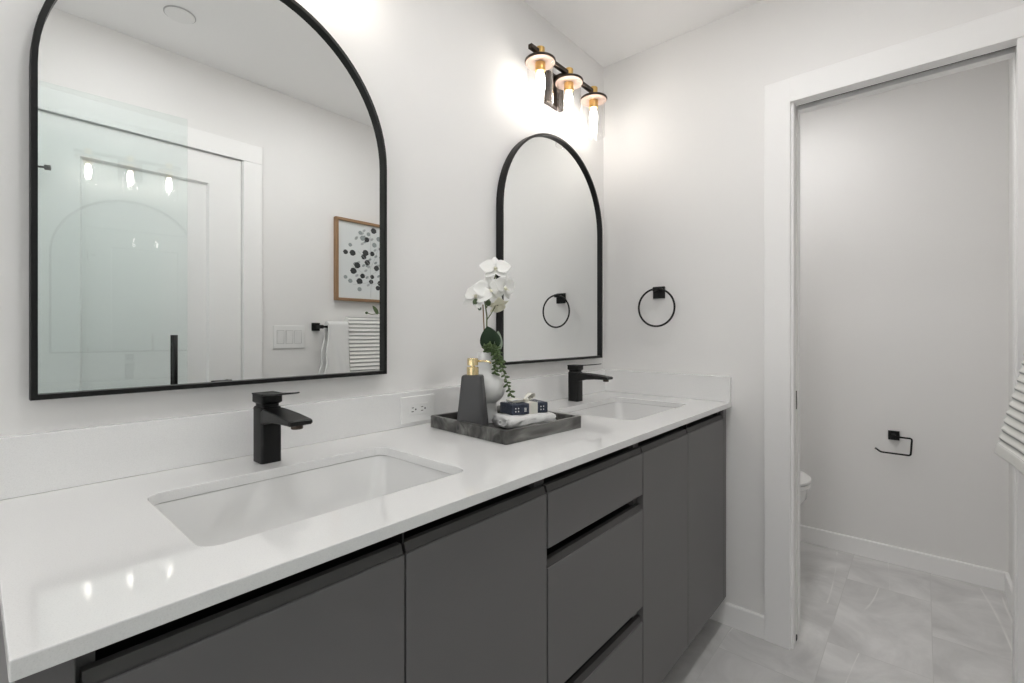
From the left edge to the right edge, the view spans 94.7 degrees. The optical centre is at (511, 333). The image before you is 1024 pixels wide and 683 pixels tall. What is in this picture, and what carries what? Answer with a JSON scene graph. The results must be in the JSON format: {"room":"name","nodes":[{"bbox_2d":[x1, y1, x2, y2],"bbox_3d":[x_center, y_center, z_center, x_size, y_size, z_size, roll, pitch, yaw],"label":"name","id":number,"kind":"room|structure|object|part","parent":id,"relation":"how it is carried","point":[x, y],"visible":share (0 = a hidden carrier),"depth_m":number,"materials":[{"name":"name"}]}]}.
{"room":"bathroom","nodes":[
{"label":"bathroom","id":0,"kind":"room"},
{"bbox_2d":[0,0,603,436],"bbox_3d":[-0.344,-0.056,1.420,0.100,2.410,4.590,0,0,41],"label":"wall","id":1,"kind":"structure","parent":0,"point":[450,86],"depth_m":1.42,"materials":[{"name":"white paint"}]},
{"bbox_2d":[29,0,386,400],"bbox_3d":[-0.580,-0.342,1.048,0.028,0.906,0.689,0,0,41],"label":"arched mirror","id":2,"kind":"object","parent":1,"relation":"attached to","point":[208,178],"visible":1,"depth_m":0.97,"materials":[{"name":"black mirror"}]},
{"bbox_2d":[0,369,604,499],"bbox_3d":[-0.205,0.219,1.486,0.020,0.100,1.930,0,0,41],"label":"backsplash","id":3,"kind":"structure","parent":1,"relation":"attached to","point":[39,462],"depth_m":0.95,"materials":[{"name":"white stone"}]},
{"bbox_2d":[496,133,602,364],"bbox_3d":[0.181,-0.342,1.922,0.028,0.906,0.689,0,0,41],"label":"arched mirror","id":4,"kind":"object","parent":1,"relation":"attached to","point":[549,220],"visible":0.99,"depth_m":1.87,"materials":[{"name":"black mirror"}]},
{"bbox_2d":[525,43,606,128],"bbox_3d":[0.213,-0.941,1.872,0.144,0.213,0.490,0,0,41],"label":"vanity light","id":5,"kind":"object","parent":1,"relation":"attached to","point":[551,85],"visible":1,"depth_m":1.85,"materials":[{"name":"brown metal"}]},
{"bbox_2d":[525,45,555,94],"bbox_3d":[0.103,-0.939,1.723,0.114,0.208,0.114,0,0,41],"label":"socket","id":6,"kind":"object","parent":5,"relation":"attached to","point":[539,61],"depth_m":1.71,"materials":[{"name":"brown metal"}]},
{"bbox_2d":[554,67,582,112],"bbox_3d":[0.224,-0.939,1.862,0.114,0.208,0.114,0,0,41],"label":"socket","id":7,"kind":"object","parent":5,"relation":"attached to","point":[567,81],"depth_m":1.85,"materials":[{"name":"brown metal"}]},
{"bbox_2d":[580,86,606,128],"bbox_3d":[0.346,-0.939,2.002,0.114,0.208,0.114,0,0,41],"label":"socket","id":8,"kind":"object","parent":5,"relation":"attached to","point":[593,99],"depth_m":1.99,"materials":[{"name":"brown metal"}]},
{"bbox_2d":[523,0,762,66],"bbox_3d":[0.233,-1.291,0.917,1.630,0.060,4.590,0,0,41],"label":"ceiling","id":9,"kind":"structure","parent":0,"point":[610,32],"depth_m":1.89,"materials":[{"name":"white paint"}]},
{"bbox_2d":[604,0,1023,614],"bbox_3d":[1.011,-0.056,1.811,1.430,2.410,0.115,0,0,41],"label":"wall","id":10,"kind":"structure","parent":0,"point":[684,113],"depth_m":1.90,"materials":[{"name":"white paint"}]},
{"bbox_2d":[638,286,675,326],"bbox_3d":[0.628,-0.115,2.033,0.168,0.176,0.052,0,0,41],"label":"towel ring","id":11,"kind":"object","parent":10,"relation":"attached to","point":[658,292],"visible":1,"depth_m":2.03,"materials":[{"name":"black metal"}]},
{"bbox_3d":[0.639,-0.178,2.050,0.051,0.051,0.012,0,0,41],"label":"wall plate","id":12,"kind":"part","parent":11,"relation":"part of","materials":[{"name":"black metal"}]},
{"bbox_2d":[710,601,763,638],"bbox_3d":[0.691,1.107,2.004,0.693,0.084,0.014,0,0,41],"label":"baseboard","id":13,"kind":"structure","parent":10,"relation":"attached to","point":[737,617],"depth_m":1.83,"materials":[{"name":"white paint"}]},
{"bbox_2d":[764,78,790,649],"bbox_3d":[0.983,0.111,1.747,0.085,2.077,0.018,0,0,41],"label":"trim","id":14,"kind":"structure","parent":10,"relation":"attached to","point":[777,105],"depth_m":1.74,"materials":[{"name":"white paint"}]},
{"bbox_2d":[791,41,1015,682],"bbox_3d":[1.277,0.141,1.579,0.589,2.016,0.123,0,0,41],"label":"trim","id":15,"kind":"structure","parent":10,"relation":"attached to","point":[1009,53],"depth_m":1.72,"materials":[{"name":"white paint"}]},
{"bbox_2d":[796,46,1015,640],"bbox_3d":[1.278,0.140,1.579,0.574,2.013,0.042,0,0,41],"label":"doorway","id":16,"kind":"structure","parent":10,"relation":"attached to","point":[1013,46],"depth_m":1.57,"materials":[{"name":"grey paint"}]},
{"bbox_2d":[790,5,1023,103],"bbox_3d":[1.259,-0.883,1.504,0.651,0.089,0.022,0,0,41],"label":"trim","id":17,"kind":"structure","parent":10,"relation":"attached to","point":[1003,27],"depth_m":1.49,"materials":[{"name":"white paint"}]},
{"bbox_2d":[1016,37,1023,682],"bbox_3d":[1.474,0.155,1.320,0.085,1.988,0.018,0,0,41],"label":"trim","id":18,"kind":"structure","parent":10,"relation":"attached to","point":[1020,41],"depth_m":1.34,"materials":[{"name":"white paint"}]},
{"bbox_2d":[662,541,1012,682],"bbox_3d":[0.233,1.179,0.917,1.630,0.060,4.590,0,0,41],"label":"floor","id":19,"kind":"structure","parent":0,"point":[863,619],"depth_m":1.78,"materials":[{"name":"grey tile"}]},
{"bbox_2d":[0,481,546,682],"bbox_3d":[-0.385,0.719,0.871,0.555,0.860,0.758,0,0,41],"label":"vanity cabinet","id":20,"kind":"object","parent":19,"relation":"on","point":[460,596],"visible":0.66,"depth_m":0.69,"materials":[{"name":"grey laminate"}]},
{"bbox_3d":[-0.621,0.719,0.599,0.555,0.860,0.038,0,0,41],"label":"panel","id":21,"kind":"part","parent":20,"relation":"part of","materials":[{"name":"grey laminate"}]},
{"bbox_3d":[-0.286,0.684,0.577,0.020,0.706,0.360,0,0,41],"label":"door","id":22,"kind":"part","parent":20,"relation":"part of","materials":[{"name":"grey laminate"}]},
{"bbox_3d":[-0.286,0.324,0.577,0.015,0.014,0.358,0,0,41],"label":"grip rail","id":23,"kind":"part","parent":20,"relation":"part of","materials":[{"name":"grey metal"}]},
{"bbox_2d":[0,369,731,682],"bbox_3d":[0.010,0.229,1.312,0.574,0.120,1.950,0,0,41],"label":"countertop","id":24,"kind":"structure","parent":20,"relation":"on","point":[89,562],"depth_m":0.79,"materials":[{"name":"white stone"}]},
{"bbox_2d":[252,391,312,463],"bbox_3d":[-0.468,0.193,0.955,0.181,0.152,0.046,0,0,41],"label":"faucet","id":25,"kind":"object","parent":24,"relation":"on","point":[268,416],"visible":1,"depth_m":0.97,"materials":[{"name":"black metal"}]},
{"bbox_3d":[-0.517,0.140,0.998,0.050,0.025,0.043,0,0,41],"label":"handle","id":26,"kind":"part","parent":25,"relation":"part of","materials":[{"name":"black metal"}]},
{"bbox_3d":[-0.486,0.123,0.971,0.133,0.012,0.043,0,0,41],"label":"lever","id":27,"kind":"part","parent":25,"relation":"part of","materials":[{"name":"black metal"}]},
{"bbox_3d":[-0.452,0.172,0.941,0.138,0.034,0.046,0,0,41],"label":"spout","id":28,"kind":"part","parent":25,"relation":"part of","materials":[{"name":"black metal"}]},
{"bbox_2d":[154,455,451,545],"bbox_3d":[-0.348,0.364,0.857,0.350,0.150,0.506,0,0,41],"label":"undermount sink","id":29,"kind":"object","parent":24,"relation":"in","point":[223,516],"visible":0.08,"depth_m":0.95,"materials":[{"name":"white ceramic"}]},
{"bbox_2d":[400,394,433,423],"bbox_3d":[-0.276,0.220,1.384,0.008,0.076,0.120,0,0,41],"label":"power outlet","id":30,"kind":"object","parent":24,"relation":"attached to","point":[421,407],"visible":0.95,"depth_m":1.38,"materials":[{"name":"white plastic"}]},
{"bbox_2d":[409,402,427,415],"bbox_3d":[-0.274,0.220,1.382,0.002,0.033,0.069,0,0,41],"label":"receptacle","id":31,"kind":"object","parent":30,"relation":"attached to","point":[415,408],"depth_m":1.38,"materials":[{"name":"grey plastic"}]},
{"bbox_2d":[431,405,580,444],"bbox_3d":[-0.018,0.252,1.354,0.302,0.033,0.314,0,0,-45],"label":"serving tray","id":32,"kind":"object","parent":24,"relation":"on","point":[563,422],"visible":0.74,"depth_m":1.24,"materials":[{"name":"grey stone"}]},
{"bbox_2d":[456,358,490,429],"bbox_3d":[-0.103,0.164,1.300,0.091,0.192,0.081,0,0,6],"label":"soap dispenser","id":33,"kind":"object","parent":32,"relation":"on","point":[472,407],"visible":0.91,"depth_m":1.27,"materials":[{"name":"grey ceramic"}]},
{"bbox_2d":[477,352,505,422],"bbox_3d":[-0.075,0.158,1.397,0.115,0.205,0.115,0,0,41],"label":"vase","id":34,"kind":"object","parent":32,"relation":"on","point":[494,390],"visible":0.47,"depth_m":1.36,"materials":[{"name":"white ceramic"}]},
{"bbox_2d":[463,257,513,348],"bbox_3d":[-0.065,-0.062,1.384,0.154,0.333,0.075,0,0,-7],"label":"orchid","id":35,"kind":"object","parent":34,"relation":"in","point":[488,288],"visible":0.98,"depth_m":1.38,"materials":[{"name":"white plant"}]},
{"bbox_3d":[-0.098,-0.110,1.380,0.102,0.078,0.044,0,0,41],"label":"flower","id":36,"kind":"part","parent":35,"relation":"part of","materials":[{"name":"white plant"}]},
{"bbox_3d":[-0.066,-0.131,1.375,0.102,0.083,0.019,0,0,-16],"label":"flower","id":37,"kind":"part","parent":35,"relation":"part of","materials":[{"name":"white plant"}]},
{"bbox_3d":[-0.061,-0.038,1.393,0.076,0.286,0.014,0,0,-5],"label":"stem","id":38,"kind":"part","parent":35,"relation":"part of","materials":[{"name":"green plant"}]},
{"bbox_3d":[-0.049,-0.196,1.391,0.094,0.066,0.034,0,0,-7],"label":"flower","id":39,"kind":"part","parent":35,"relation":"part of","materials":[{"name":"white plant"}]},
{"bbox_3d":[-0.044,-0.083,1.391,0.057,0.041,0.070,0,0,41],"label":"flower","id":40,"kind":"part","parent":35,"relation":"part of","materials":[{"name":"beige plant"}]},
{"bbox_3d":[-0.021,-0.142,1.387,0.014,0.079,0.098,0,0,36],"label":"flower","id":41,"kind":"part","parent":35,"relation":"part of","materials":[{"name":"white plant"}]},
{"bbox_2d":[482,341,514,397],"bbox_3d":[-0.043,0.103,1.366,0.107,0.163,0.049,0,0,25],"label":"succulent","id":42,"kind":"object","parent":34,"relation":"in","point":[495,351],"visible":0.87,"depth_m":1.36,"materials":[{"name":"green plant"}]},
{"bbox_2d":[491,412,555,428],"bbox_3d":[0.033,0.242,1.343,0.172,0.036,0.097,0,0,-34],"label":"folded towel","id":43,"kind":"object","parent":32,"relation":"on","point":[507,421],"visible":0.78,"depth_m":1.30,"materials":[{"name":"white fabric"}]},
{"bbox_2d":[500,392,547,414],"bbox_3d":[0.031,0.202,1.363,0.122,0.049,0.088,0,0,-30],"label":"gift box","id":44,"kind":"object","parent":43,"relation":"on","point":[528,405],"visible":1,"depth_m":1.33,"materials":[{"name":"blue paper"}]},
{"bbox_2d":[567,364,612,401],"bbox_3d":[0.303,0.193,1.843,0.181,0.152,0.046,0,0,41],"label":"faucet","id":45,"kind":"object","parent":24,"relation":"on","point":[576,377],"visible":1,"depth_m":1.86,"materials":[{"name":"black metal"}]},
{"bbox_3d":[0.253,0.140,1.886,0.050,0.025,0.043,0,0,41],"label":"handle","id":46,"kind":"part","parent":45,"relation":"part of","materials":[{"name":"black metal"}]},
{"bbox_3d":[0.284,0.123,1.859,0.133,0.012,0.043,0,0,41],"label":"lever","id":47,"kind":"part","parent":45,"relation":"part of","materials":[{"name":"black metal"}]},
{"bbox_3d":[0.319,0.172,1.829,0.138,0.034,0.046,0,0,41],"label":"spout","id":48,"kind":"part","parent":45,"relation":"part of","materials":[{"name":"black metal"}]},
{"bbox_2d":[570,402,673,419],"bbox_3d":[0.409,0.364,1.728,0.350,0.150,0.506,0,0,41],"label":"undermount sink","id":49,"kind":"object","parent":24,"relation":"in","point":[617,410],"visible":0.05,"depth_m":1.93,"materials":[{"name":"white ceramic"}]},
{"bbox_3d":[-0.051,0.324,0.848,0.015,0.014,0.348,0,0,41],"label":"grip rail","id":50,"kind":"part","parent":20,"relation":"part of","materials":[{"name":"grey metal"}]},
{"bbox_3d":[-0.051,0.684,0.847,0.020,0.706,0.350,0,0,41],"label":"door","id":51,"kind":"part","parent":20,"relation":"part of","materials":[{"name":"grey laminate"}]},
{"bbox_2d":[539,444,642,682],"bbox_3d":[0.009,0.719,1.323,0.555,0.860,0.440,0,0,41],"label":"base cabinet","id":52,"kind":"object","parent":19,"relation":"on","point":[595,519],"visible":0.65,"depth_m":1.13,"materials":[{"name":"grey laminate"}]},
{"bbox_3d":[0.210,0.324,1.148,0.015,0.014,0.434,0,0,41],"label":"grip rail","id":53,"kind":"part","parent":52,"relation":"part of","materials":[{"name":"grey metal"}]},
{"bbox_3d":[0.210,0.479,1.148,0.015,0.014,0.434,0,0,41],"label":"grip rail","id":54,"kind":"part","parent":52,"relation":"part of","materials":[{"name":"grey metal"}]},
{"bbox_3d":[0.211,0.388,1.147,0.020,0.114,0.436,0,0,41],"label":"drawer","id":55,"kind":"part","parent":52,"relation":"part of","materials":[{"name":"grey laminate"}]},
{"bbox_3d":[0.211,0.621,1.147,0.020,0.268,0.436,0,0,41],"label":"drawer","id":56,"kind":"part","parent":52,"relation":"part of","materials":[{"name":"grey laminate"}]},
{"bbox_3d":[0.210,0.790,1.148,0.015,0.014,0.434,0,0,41],"label":"grip rail","id":57,"kind":"part","parent":52,"relation":"part of","materials":[{"name":"grey metal"}]},
{"bbox_3d":[0.211,0.918,1.147,0.020,0.240,0.436,0,0,41],"label":"drawer","id":58,"kind":"part","parent":52,"relation":"part of","materials":[{"name":"grey laminate"}]},
{"bbox_2d":[636,409,725,682],"bbox_3d":[0.394,0.719,1.766,0.555,0.860,0.734,0,0,41],"label":"vanity cabinet","id":59,"kind":"object","parent":19,"relation":"on","point":[682,501],"visible":0.47,"depth_m":1.51,"materials":[{"name":"grey laminate"}]},
{"bbox_3d":[0.464,0.324,1.439,0.015,0.014,0.326,0,0,41],"label":"grip rail","id":60,"kind":"part","parent":59,"relation":"part of","materials":[{"name":"grey metal"}]},
{"bbox_3d":[0.464,0.684,1.439,0.020,0.706,0.328,0,0,41],"label":"door","id":61,"kind":"part","parent":59,"relation":"part of","materials":[{"name":"grey laminate"}]},
{"bbox_3d":[0.694,0.324,1.703,0.015,0.014,0.364,0,0,41],"label":"grip rail","id":62,"kind":"part","parent":59,"relation":"part of","materials":[{"name":"grey metal"}]},
{"bbox_3d":[0.694,0.684,1.703,0.020,0.706,0.366,0,0,41],"label":"door","id":63,"kind":"part","parent":59,"relation":"part of","materials":[{"name":"grey laminate"}]},
{"bbox_3d":[0.629,0.663,2.035,0.554,0.748,0.019,0,0,41],"label":"panel","id":64,"kind":"part","parent":59,"relation":"part of","materials":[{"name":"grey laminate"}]},
{"bbox_2d":[800,471,810,505],"bbox_3d":[1.141,0.749,2.480,0.732,0.800,0.440,0,0,41],"label":"toilet","id":65,"kind":"object","parent":19,"relation":"on","point":[805,480],"visible":0.08,"depth_m":2.22,"materials":[{"name":"white ceramic"}]},
{"bbox_3d":[1.156,0.942,2.467,0.668,0.415,0.360,0,0,41],"label":"bowl","id":66,"kind":"part","parent":65,"relation":"part of","materials":[{"name":"white ceramic"}]},
{"bbox_3d":[1.226,0.724,2.406,0.503,0.019,0.362,0,0,41],"label":"seat","id":67,"kind":"part","parent":65,"relation":"part of","materials":[{"name":"white plastic"}]},
{"bbox_3d":[1.224,0.697,2.408,0.512,0.029,0.364,0,0,41],"label":"lid","id":68,"kind":"part","parent":65,"relation":"part of","materials":[{"name":"white plastic"}]},
{"bbox_2d":[800,59,1008,571],"bbox_3d":[1.745,-0.056,2.578,1.530,2.410,0.100,0,0,41],"label":"wall","id":69,"kind":"structure","parent":0,"point":[904,191],"depth_m":2.32,"materials":[{"name":"white paint"}]},
{"bbox_2d":[875,430,912,455],"bbox_3d":[1.896,0.541,2.345,0.148,0.110,0.052,0,0,41],"label":"toilet paper holder","id":70,"kind":"object","parent":69,"relation":"attached to","point":[892,435],"visible":1,"depth_m":2.33,"materials":[{"name":"black metal"}]},
{"bbox_3d":[1.909,0.509,2.360,0.045,0.045,0.012,0,0,41],"label":"wall plate","id":71,"kind":"part","parent":70,"relation":"part of","materials":[{"name":"black metal"}]},
{"bbox_2d":[800,525,1008,591],"bbox_3d":[1.670,1.107,2.568,1.430,0.084,0.014,0,0,41],"label":"baseboard","id":72,"kind":"structure","parent":69,"relation":"attached to","point":[954,569],"depth_m":2.32,"materials":[{"name":"white paint"}]},
{"bbox_2d":[1009,58,1012,582],"bbox_3d":[0.810,-0.056,0.415,0.100,2.410,4.390,0,0,41],"label":"wall","id":73,"kind":"structure","parent":0,"point":[1011,59],"depth_m":2.06,"materials":[{"name":"white paint"}]},
{"bbox_2d":[1005,573,1012,616],"bbox_3d":[1.897,1.107,1.751,0.014,0.084,0.919,0,0,41],"label":"baseboard","id":74,"kind":"structure","parent":73,"relation":"attached to","point":[1008,582],"depth_m":2.01,"materials":[{"name":"white paint"}]},
{"bbox_3d":[1.213,-0.037,1.012,0.076,0.044,0.654,0,0,41],"label":"towel bar","id":75,"kind":"object","parent":73,"relation":"attached to","visible":0},
{"bbox_2d":[994,353,1023,474],"bbox_3d":[1.213,0.109,1.068,0.141,0.416,0.380,0,0,41],"label":"hand towel","id":76,"kind":"object","parent":75,"relation":"hanging from","point":[1010,448],"visible":1,"depth_m":1.17,"materials":[{"name":"white fabric"}]}
]}

